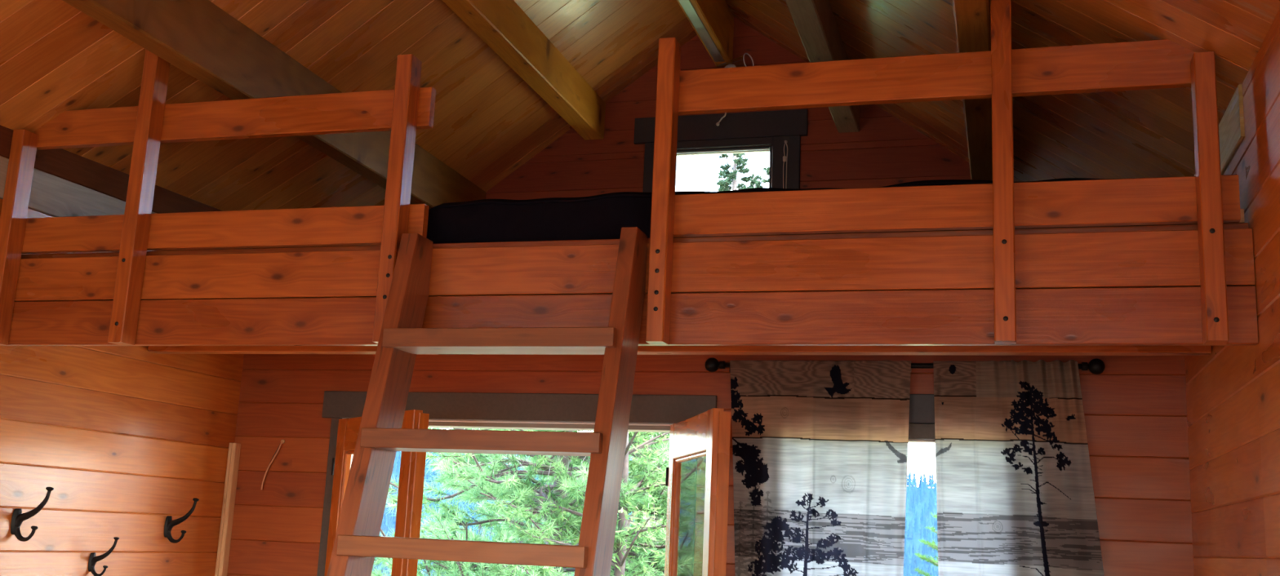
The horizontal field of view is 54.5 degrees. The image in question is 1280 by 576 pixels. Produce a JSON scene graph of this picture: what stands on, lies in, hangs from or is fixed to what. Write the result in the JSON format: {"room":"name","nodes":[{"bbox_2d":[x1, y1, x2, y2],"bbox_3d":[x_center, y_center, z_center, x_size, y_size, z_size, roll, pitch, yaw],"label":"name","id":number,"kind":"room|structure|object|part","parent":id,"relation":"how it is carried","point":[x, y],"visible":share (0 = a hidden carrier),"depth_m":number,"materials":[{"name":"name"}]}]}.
{"room":"log cabin interior","nodes":[
{"label":"log cabin interior","id":0,"kind":"room"},
{"bbox_2d":[0,155,244,575],"bbox_3d":[-3.426,0.502,3.459,0.090,3.278,9.586,-1,-12,18],"label":"wall","id":1,"kind":"structure","parent":0,"point":[125,439],"depth_m":5.98,"materials":[{"name":"brown wood"}]},
{"bbox_2d":[10,487,53,542],"bbox_3d":[-2.642,0.982,5.401,0.187,0.237,0.051,-1,-12,16],"label":"coat hook","id":2,"kind":"object","parent":1,"relation":"attached to","point":[18,517],"visible":1,"depth_m":5.39,"materials":[{"name":"black metal"}]},
{"bbox_3d":[-2.712,1.018,5.414,0.018,0.112,0.051,-1,-12,16],"label":"plate","id":3,"kind":"part","parent":2,"relation":"part of","materials":[{"name":"black metal"}]},
{"bbox_2d":[88,537,119,575],"bbox_3d":[-2.514,1.260,5.825,0.147,0.186,0.040,-1,-12,16],"label":"coat hook","id":4,"kind":"object","parent":1,"relation":"attached to","point":[93,559],"visible":1,"depth_m":5.82,"materials":[{"name":"black metal"}]},
{"bbox_3d":[-2.569,1.288,5.835,0.014,0.088,0.040,-1,-12,16],"label":"plate","id":5,"kind":"part","parent":4,"relation":"part of","materials":[{"name":"black metal"}]},
{"bbox_2d":[0,155,249,250],"bbox_3d":[-2.466,-0.298,6.284,0.030,0.207,3.902,-1,-12,18],"label":"trim","id":6,"kind":"structure","parent":1,"relation":"attached to","point":[54,196],"depth_m":5.70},
{"bbox_2d":[0,124,313,248],"bbox_3d":[-2.460,-0.456,6.316,0.030,0.186,3.902,-1,-12,18],"label":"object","id":7,"kind":"structure","parent":1,"relation":"attached to","point":[60,162],"depth_m":5.90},
{"bbox_2d":[164,498,199,543],"bbox_3d":[-2.335,1.183,6.326,0.180,0.229,0.050,-1,-12,16],"label":"coat hook","id":8,"kind":"object","parent":1,"relation":"attached to","point":[170,524],"visible":1,"depth_m":6.32,"materials":[{"name":"black metal"}]},
{"bbox_3d":[-2.402,1.218,6.338,0.017,0.108,0.050,-1,-12,16],"label":"plate","id":9,"kind":"part","parent":8,"relation":"part of","materials":[{"name":"black metal"}]},
{"bbox_2d":[214,443,240,575],"bbox_3d":[-2.273,1.806,6.647,0.044,1.942,0.058,-1,-12,16],"label":"batten","id":10,"kind":"object","parent":1,"relation":"attached to","point":[233,455],"visible":1,"depth_m":6.75,"materials":[{"name":"brown wood"}]},
{"bbox_2d":[0,0,697,246],"bbox_3d":[-2.216,-1.692,3.882,3.100,2.038,10.368,-1,-12,16],"label":"ceiling","id":11,"kind":"structure","parent":0,"point":[55,58],"depth_m":6.43,"materials":[{"name":"brown wood"}]},
{"bbox_2d":[62,0,485,209],"bbox_3d":[-2.391,-1.435,3.590,0.113,0.301,9.526,-1,-12,16],"label":"roof beam","id":12,"kind":"structure","parent":11,"relation":"attached to","point":[198,37],"depth_m":5.52,"materials":[{"name":"brown wood"}]},
{"bbox_2d":[442,0,605,140],"bbox_3d":[-1.620,-2.027,3.488,0.133,0.241,9.526,-1,-12,16],"label":"roof beam","id":13,"kind":"structure","parent":11,"relation":"attached to","point":[503,25],"depth_m":6.84,"materials":[{"name":"brown wood"}]},
{"bbox_2d":[676,0,733,66],"bbox_3d":[-0.796,-2.518,3.348,0.107,0.358,9.526,-1,-12,16],"label":"roof beam","id":14,"kind":"structure","parent":11,"relation":"attached to","point":[713,20],"depth_m":7.38,"materials":[{"name":"brown wood"}]},
{"bbox_2d":[226,354,1194,575],"bbox_3d":[0.059,1.502,6.099,4.946,2.667,0.090,-1,-12,16],"label":"wall","id":15,"kind":"structure","parent":0,"point":[1135,410],"depth_m":6.30,"materials":[{"name":"brown wood"}]},
{"bbox_2d":[260,440,284,490],"bbox_3d":[-2.000,0.963,6.769,0.112,0.277,0.022,-1,-12,16],"label":"loose wire","id":16,"kind":"object","parent":15,"relation":"hanging from","point":[282,442],"visible":1,"depth_m":6.77,"materials":[{"name":"orange metal"}]},
{"bbox_2d":[316,417,342,575],"bbox_3d":[-1.682,1.738,6.506,0.059,2.112,0.021,-1,-12,16],"label":"trim","id":17,"kind":"structure","parent":15,"relation":"attached to","point":[335,421],"depth_m":6.62,"materials":[{"name":"grey paint"}]},
{"bbox_2d":[324,409,429,575],"bbox_3d":[-1.368,1.664,6.075,0.072,2.085,0.953,11,-14,-36],"label":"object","id":18,"kind":"structure","parent":15,"relation":"in","point":[412,466],"depth_m":5.89,"materials":[{"name":"brown wood"}]},
{"bbox_3d":[-1.326,0.726,6.265,0.044,0.170,0.705,11,-14,-34],"label":"rail","id":19,"kind":"part","parent":18,"relation":"part of","materials":[{"name":"brown wood"}]},
{"bbox_2d":[321,391,717,424],"bbox_3d":[-0.669,0.618,6.441,2.177,0.144,0.029,-1,-12,16],"label":"trim","id":20,"kind":"structure","parent":15,"relation":"attached to","point":[473,406],"depth_m":6.40,"materials":[{"name":"grey paint"}]},
{"bbox_2d":[428,422,670,432],"bbox_3d":[-0.693,0.724,6.506,1.863,0.022,0.119,-1,-12,16],"label":"trim","id":21,"kind":"structure","parent":15,"relation":"attached to","point":[431,424],"depth_m":6.42,"materials":[{"name":"grey wood"}]},
{"bbox_2d":[428,420,671,426],"bbox_3d":[-0.708,0.697,6.456,1.863,0.008,0.032,-1,-12,16],"label":"trim","id":22,"kind":"structure","parent":15,"relation":"attached to","point":[458,421],"depth_m":6.39,"materials":[{"name":"white wood"}]},
{"bbox_2d":[8,222,1257,355],"bbox_3d":[0.013,0.297,6.020,4.914,0.413,2.870,-1,-12,16],"label":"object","id":23,"kind":"object","parent":15,"relation":"attached to","point":[1104,291],"visible":0.75,"depth_m":4.50,"materials":[{"name":"brown wood"}]},
{"bbox_2d":[0,49,435,346],"bbox_3d":[-1.791,-0.398,5.149,1.965,1.279,0.130,-1,-12,16],"label":"loft railing","id":24,"kind":"object","parent":23,"relation":"attached to","point":[405,108],"visible":0.97,"depth_m":5.16,"materials":[{"name":"brown wood"}]},
{"bbox_3d":[-2.717,-0.222,5.367,0.062,0.939,0.089,-1,-12,16],"label":"post","id":25,"kind":"part","parent":24,"relation":"part of","materials":[{"name":"brown wood"}]},
{"bbox_3d":[-2.097,-0.398,5.220,0.068,1.279,0.089,-1,-12,16],"label":"post","id":26,"kind":"part","parent":24,"relation":"part of","materials":[{"name":"brown wood"}]},
{"bbox_3d":[-1.771,-0.240,5.158,1.935,0.153,0.038,-1,-12,16],"label":"rail","id":27,"kind":"part","parent":24,"relation":"part of","materials":[{"name":"brown wood"}]},
{"bbox_3d":[-1.755,-0.711,5.254,1.924,0.163,0.038,-1,-12,16],"label":"rail","id":28,"kind":"part","parent":24,"relation":"part of","materials":[{"name":"brown wood"}]},
{"bbox_3d":[-0.948,-0.353,4.869,0.067,1.156,0.089,-1,-12,16],"label":"post","id":29,"kind":"part","parent":24,"relation":"part of","materials":[{"name":"brown wood"}]},
{"bbox_2d":[426,177,1192,244],"bbox_3d":[0.792,-0.083,5.587,2.871,0.224,2.136,-1,-12,16],"label":"mattress","id":30,"kind":"object","parent":23,"relation":"on","point":[602,216],"visible":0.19,"depth_m":4.84,"materials":[{"name":"black fabric"}]},
{"bbox_2d":[645,0,1240,345],"bbox_3d":[1.009,-0.484,4.334,1.965,1.374,0.130,-1,-12,16],"label":"loft railing","id":31,"kind":"object","parent":23,"relation":"attached to","point":[1209,199],"visible":0.99,"depth_m":4.32,"materials":[{"name":"brown wood"}]},
{"bbox_3d":[0.087,-0.363,4.563,0.065,1.146,0.089,-1,-12,16],"label":"post","id":32,"kind":"part","parent":31,"relation":"part of","materials":[{"name":"brown wood"}]},
{"bbox_3d":[1.001,-0.750,4.442,1.880,0.163,0.038,-1,-12,16],"label":"rail","id":33,"kind":"part","parent":31,"relation":"part of","materials":[{"name":"brown wood"}]},
{"bbox_3d":[1.017,-0.279,4.337,1.957,0.153,0.038,-1,-12,16],"label":"rail","id":34,"kind":"part","parent":31,"relation":"part of","materials":[{"name":"brown wood"}]},
{"bbox_3d":[1.239,-0.491,4.247,0.068,1.374,0.089,-1,-12,16],"label":"post","id":35,"kind":"part","parent":31,"relation":"part of","materials":[{"name":"brown wood"}]},
{"bbox_3d":[1.843,-0.296,4.026,0.064,0.959,0.089,-1,-12,16],"label":"post","id":36,"kind":"part","parent":31,"relation":"part of","materials":[{"name":"brown wood"}]},
{"bbox_2d":[1224,208,1244,223],"bbox_3d":[1.966,-0.234,4.115,0.053,0.046,0.050,-1,-12,16],"label":"wood block","id":37,"kind":"object","parent":23,"relation":"on","point":[1242,211],"visible":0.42,"depth_m":4.08,"materials":[{"name":"brown wood"}]},
{"bbox_2d":[664,408,730,575],"bbox_3d":[0.204,1.613,5.471,0.072,2.085,0.953,5,-12,-11],"label":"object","id":38,"kind":"structure","parent":15,"relation":"in","point":[706,434],"depth_m":5.23,"materials":[{"name":"brown wood"}]},
{"bbox_2d":[677,459,697,575],"bbox_3d":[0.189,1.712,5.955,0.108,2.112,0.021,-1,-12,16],"label":"glass pane","id":39,"kind":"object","parent":38,"relation":"attached to","point":[689,468],"depth_m":6.06,"materials":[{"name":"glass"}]},
{"bbox_3d":[0.246,0.676,5.662,0.044,0.170,0.705,4,-12,-9],"label":"rail","id":40,"kind":"part","parent":38,"relation":"part of","materials":[{"name":"brown wood"}]},
{"bbox_2d":[704,357,1105,374],"bbox_3d":[1.216,0.372,5.898,1.858,0.074,0.095,-1,-12,16],"label":"curtain rod","id":41,"kind":"object","parent":15,"relation":"attached to","point":[1096,366],"visible":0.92,"depth_m":5.84,"materials":[{"name":"black metal"}]},
{"bbox_2d":[729,360,911,575],"bbox_3d":[0.812,1.479,5.759,0.869,2.305,0.052,-1,-12,16],"label":"curtain","id":42,"kind":"object","parent":41,"relation":"hanging from","point":[820,448],"visible":1,"depth_m":5.88,"materials":[{"name":"fabric"}]},
{"bbox_3d":[1.213,0.368,5.887,1.730,0.025,0.025,-1,-12,16],"label":"rod","id":43,"kind":"part","parent":41,"relation":"part of","materials":[{"name":"black metal"}]},
{"bbox_2d":[933,360,1104,575],"bbox_3d":[1.681,1.462,5.488,0.749,2.309,0.085,-1,-12,16],"label":"curtain","id":44,"kind":"object","parent":41,"relation":"hanging from","point":[1015,491],"visible":1,"depth_m":5.62,"materials":[{"name":"fabric"}]},
{"bbox_2d":[908,394,934,424],"bbox_3d":[1.212,0.571,5.891,1.320,0.137,0.029,-1,-12,16],"label":"trim","id":45,"kind":"structure","parent":15,"relation":"attached to","point":[922,406],"depth_m":5.84,"materials":[{"name":"grey paint"}]},
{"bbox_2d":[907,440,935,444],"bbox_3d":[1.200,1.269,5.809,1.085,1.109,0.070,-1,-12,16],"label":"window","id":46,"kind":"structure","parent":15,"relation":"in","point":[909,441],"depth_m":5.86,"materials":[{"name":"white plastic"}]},
{"bbox_2d":[908,423,935,439],"bbox_3d":[1.211,0.677,5.875,1.205,0.074,0.017,-1,-12,16],"label":"trim","id":47,"kind":"structure","parent":15,"relation":"attached to","point":[916,431],"depth_m":5.83,"materials":[{"name":"grey paint"}]},
{"bbox_2d":[485,17,970,199],"bbox_3d":[0.520,-0.524,7.654,4.886,2.470,0.090,-1,-12,16],"label":"wall","id":48,"kind":"structure","parent":0,"point":[886,150],"depth_m":7.78,"materials":[{"name":"brown wood"}]},
{"bbox_2d":[633,108,808,144],"bbox_3d":[0.492,-0.998,7.700,1.092,0.165,0.029,-1,-12,16],"label":"trim","id":49,"kind":"structure","parent":48,"relation":"attached to","point":[793,122],"depth_m":7.66,"materials":[{"name":"grey paint"}]},
{"bbox_2d":[642,135,800,192],"bbox_3d":[0.486,-0.532,7.604,0.980,0.784,0.023,-1,-12,16],"label":"trim","id":50,"kind":"structure","parent":48,"relation":"attached to","point":[793,144],"depth_m":7.57,"materials":[{"name":"grey paint"}]},
{"bbox_2d":[675,145,772,191],"bbox_3d":[0.500,-0.548,7.653,0.640,0.635,0.072,-1,-12,16],"label":"window","id":51,"kind":"structure","parent":48,"relation":"in","point":[756,147],"depth_m":7.64,"materials":[{"name":"grey paint"}]},
{"bbox_2d":[676,140,787,188],"bbox_3d":[0.560,-0.685,7.642,0.720,0.405,0.068,-2,-12,20],"label":"window blind","id":52,"kind":"object","parent":51,"relation":"attached to","point":[765,149],"visible":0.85,"depth_m":7.66,"materials":[{"name":"white plastic"}]},
{"bbox_3d":[0.874,-0.699,7.503,0.028,0.405,0.025,5,-12,-11],"label":"cord","id":53,"kind":"part","parent":52,"relation":"part of","materials":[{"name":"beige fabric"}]},
{"bbox_2d":[713,53,754,125],"bbox_3d":[0.530,-1.203,7.630,0.150,0.416,0.377,13,-16,-43],"label":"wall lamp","id":54,"kind":"object","parent":48,"relation":"attached to","point":[730,65],"visible":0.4,"depth_m":7.58,"materials":[{"name":"black metal"}]},
{"bbox_3d":[0.503,-1.153,7.650,0.064,0.323,0.023,-1,-12,16],"label":"pull chain","id":55,"kind":"part","parent":54,"relation":"part of","materials":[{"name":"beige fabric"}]},
{"bbox_3d":[0.568,-1.352,7.602,0.244,0.129,0.110,-6,-14,38],"label":"lamp shade","id":56,"kind":"part","parent":54,"relation":"part of","materials":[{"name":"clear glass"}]},
{"bbox_3d":[0.540,-1.343,7.621,0.104,0.060,0.067,-1,-12,16],"label":"bulb","id":57,"kind":"part","parent":54,"relation":"part of","materials":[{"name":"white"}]},
{"bbox_2d":[725,0,1279,182],"bbox_3d":[0.596,-1.754,3.058,2.843,1.991,10.368,-1,-12,16],"label":"ceiling","id":58,"kind":"structure","parent":0,"point":[1148,133],"depth_m":5.31,"materials":[{"name":"brown wood"}]},
{"bbox_2d":[785,0,859,133],"bbox_3d":[-0.068,-2.053,3.031,0.128,0.321,9.526,-1,-12,16],"label":"roof beam","id":59,"kind":"structure","parent":58,"relation":"attached to","point":[814,20],"depth_m":6.21,"materials":[{"name":"brown wood"}]},
{"bbox_2d":[952,0,992,180],"bbox_3d":[0.663,-1.500,2.695,0.120,0.338,9.526,-1,-12,16],"label":"roof beam","id":60,"kind":"structure","parent":58,"relation":"attached to","point":[972,18],"depth_m":5.23,"materials":[{"name":"brown wood"}]},
{"bbox_2d":[1184,8,1279,575],"bbox_3d":[1.445,0.480,2.013,0.090,3.182,9.580,-1,-12,16],"label":"wall","id":61,"kind":"structure","parent":0,"point":[1233,393],"depth_m":4.06,"materials":[{"name":"brown wood"}]},
{"bbox_2d":[1192,84,1244,224],"bbox_3d":[2.400,-0.314,5.441,0.030,0.183,2.770,-1,-12,16],"label":"trim","id":62,"kind":"structure","parent":61,"relation":"attached to","point":[1231,126],"depth_m":4.29,"materials":[{"name":"brown wood"}]},
{"bbox_3d":[-1.222,1.939,1.918,5.320,0.050,8.500,-1,-12,16],"label":"floor","id":63,"kind":"structure","parent":0,"visible":0},
{"bbox_2d":[326,226,647,575],"bbox_3d":[-0.592,1.026,4.076,0.934,2.645,0.818,-1,-12,16],"label":"ladder","id":64,"kind":"object","parent":63,"relation":"on","point":[357,542],"visible":1,"depth_m":4.29,"materials":[{"name":"brown wood"}]},
{"bbox_3d":[-1.007,1.032,4.199,0.067,2.645,0.818,-1,-12,16],"label":"rail","id":65,"kind":"part","parent":64,"relation":"part of","materials":[{"name":"brown wood"}]},
{"bbox_3d":[-0.173,1.020,3.953,0.061,2.645,0.818,-1,-12,16],"label":"rail","id":66,"kind":"part","parent":64,"relation":"part of","materials":[{"name":"brown wood"}]},
{"label":"outside","id":67,"kind":"structure","parent":0,"visible":0},
{"bbox_3d":[9.023,11.623,30.077,90.000,6.592,53.800,-1,-12,16],"label":"ground","id":68,"kind":"structure","parent":67,"visible":0},
{"bbox_2d":[371,427,669,575],"bbox_3d":[-0.678,1.821,10.451,4.599,5.207,4.360,4,-11,-6],"label":"pine tree","id":69,"kind":"object","parent":68,"relation":"on","point":[513,487],"visible":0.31,"depth_m":9.69,"materials":[{"name":"green plant"}]},
{"bbox_2d":[440,431,669,575],"bbox_3d":[0.150,2.550,13.901,5.302,5.604,4.962,7,-12,-22],"label":"pine tree","id":70,"kind":"object","parent":68,"relation":"on","point":[527,460],"visible":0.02,"depth_m":13.75,"materials":[{"name":"green plant"}]},
{"bbox_2d":[486,431,670,575],"bbox_3d":[-0.250,2.090,9.549,2.574,3.956,2.170,-1,-12,16],"label":"leafy tree","id":71,"kind":"object","parent":68,"relation":"on","point":[619,563],"visible":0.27,"depth_m":9.45,"materials":[{"name":"green plant"}]},
{"bbox_2d":[564,431,666,575],"bbox_3d":[-0.191,2.945,12.890,2.590,4.203,2.524,-1,-12,16],"label":"leafy tree","id":72,"kind":"object","parent":68,"relation":"on","point":[592,431],"visible":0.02,"depth_m":13.00,"materials":[{"name":"green plant"}]},
{"bbox_2d":[715,153,756,191],"bbox_3d":[4.239,6.454,61.275,2.484,28.606,2.376,-1,-12,16],"label":"pine tree","id":73,"kind":"object","parent":68,"relation":"on","point":[724,184],"visible":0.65,"depth_m":63.41,"materials":[{"name":"green plant"}]},
{"bbox_2d":[740,173,763,189],"bbox_3d":[5.154,7.202,60.736,1.416,27.005,1.673,1,-11,7],"label":"pine tree","id":74,"kind":"object","parent":68,"relation":"on","point":[757,183],"visible":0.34,"depth_m":63.33,"materials":[{"name":"green plant"}]},
{"bbox_2d":[760,166,769,184],"bbox_3d":[6.132,7.144,60.611,1.500,27.162,1.243,5,-12,-10],"label":"pine tree","id":75,"kind":"object","parent":68,"relation":"on","point":[765,169],"visible":0.13,"depth_m":62.80,"materials":[{"name":"green plant"}]},
{"bbox_2d":[911,512,937,575],"bbox_3d":[2.642,3.167,10.189,2.042,3.048,2.259,3,-11,-1],"label":"fir","id":76,"kind":"object","parent":68,"relation":"on","point":[931,545],"visible":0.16,"depth_m":10.46,"materials":[{"name":"green plant"}]},
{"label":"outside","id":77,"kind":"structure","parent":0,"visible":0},
{"bbox_2d":[372,451,937,575],"bbox_3d":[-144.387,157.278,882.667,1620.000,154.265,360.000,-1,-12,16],"label":"mountain slope","id":78,"kind":"structure","parent":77,"point":[908,517],"depth_m":880.38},
{"bbox_2d":[372,427,938,575],"bbox_3d":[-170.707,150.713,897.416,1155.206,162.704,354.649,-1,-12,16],"label":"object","id":79,"kind":"object","parent":78,"relation":"on","point":[909,556],"visible":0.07,"depth_m":871.19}
]}

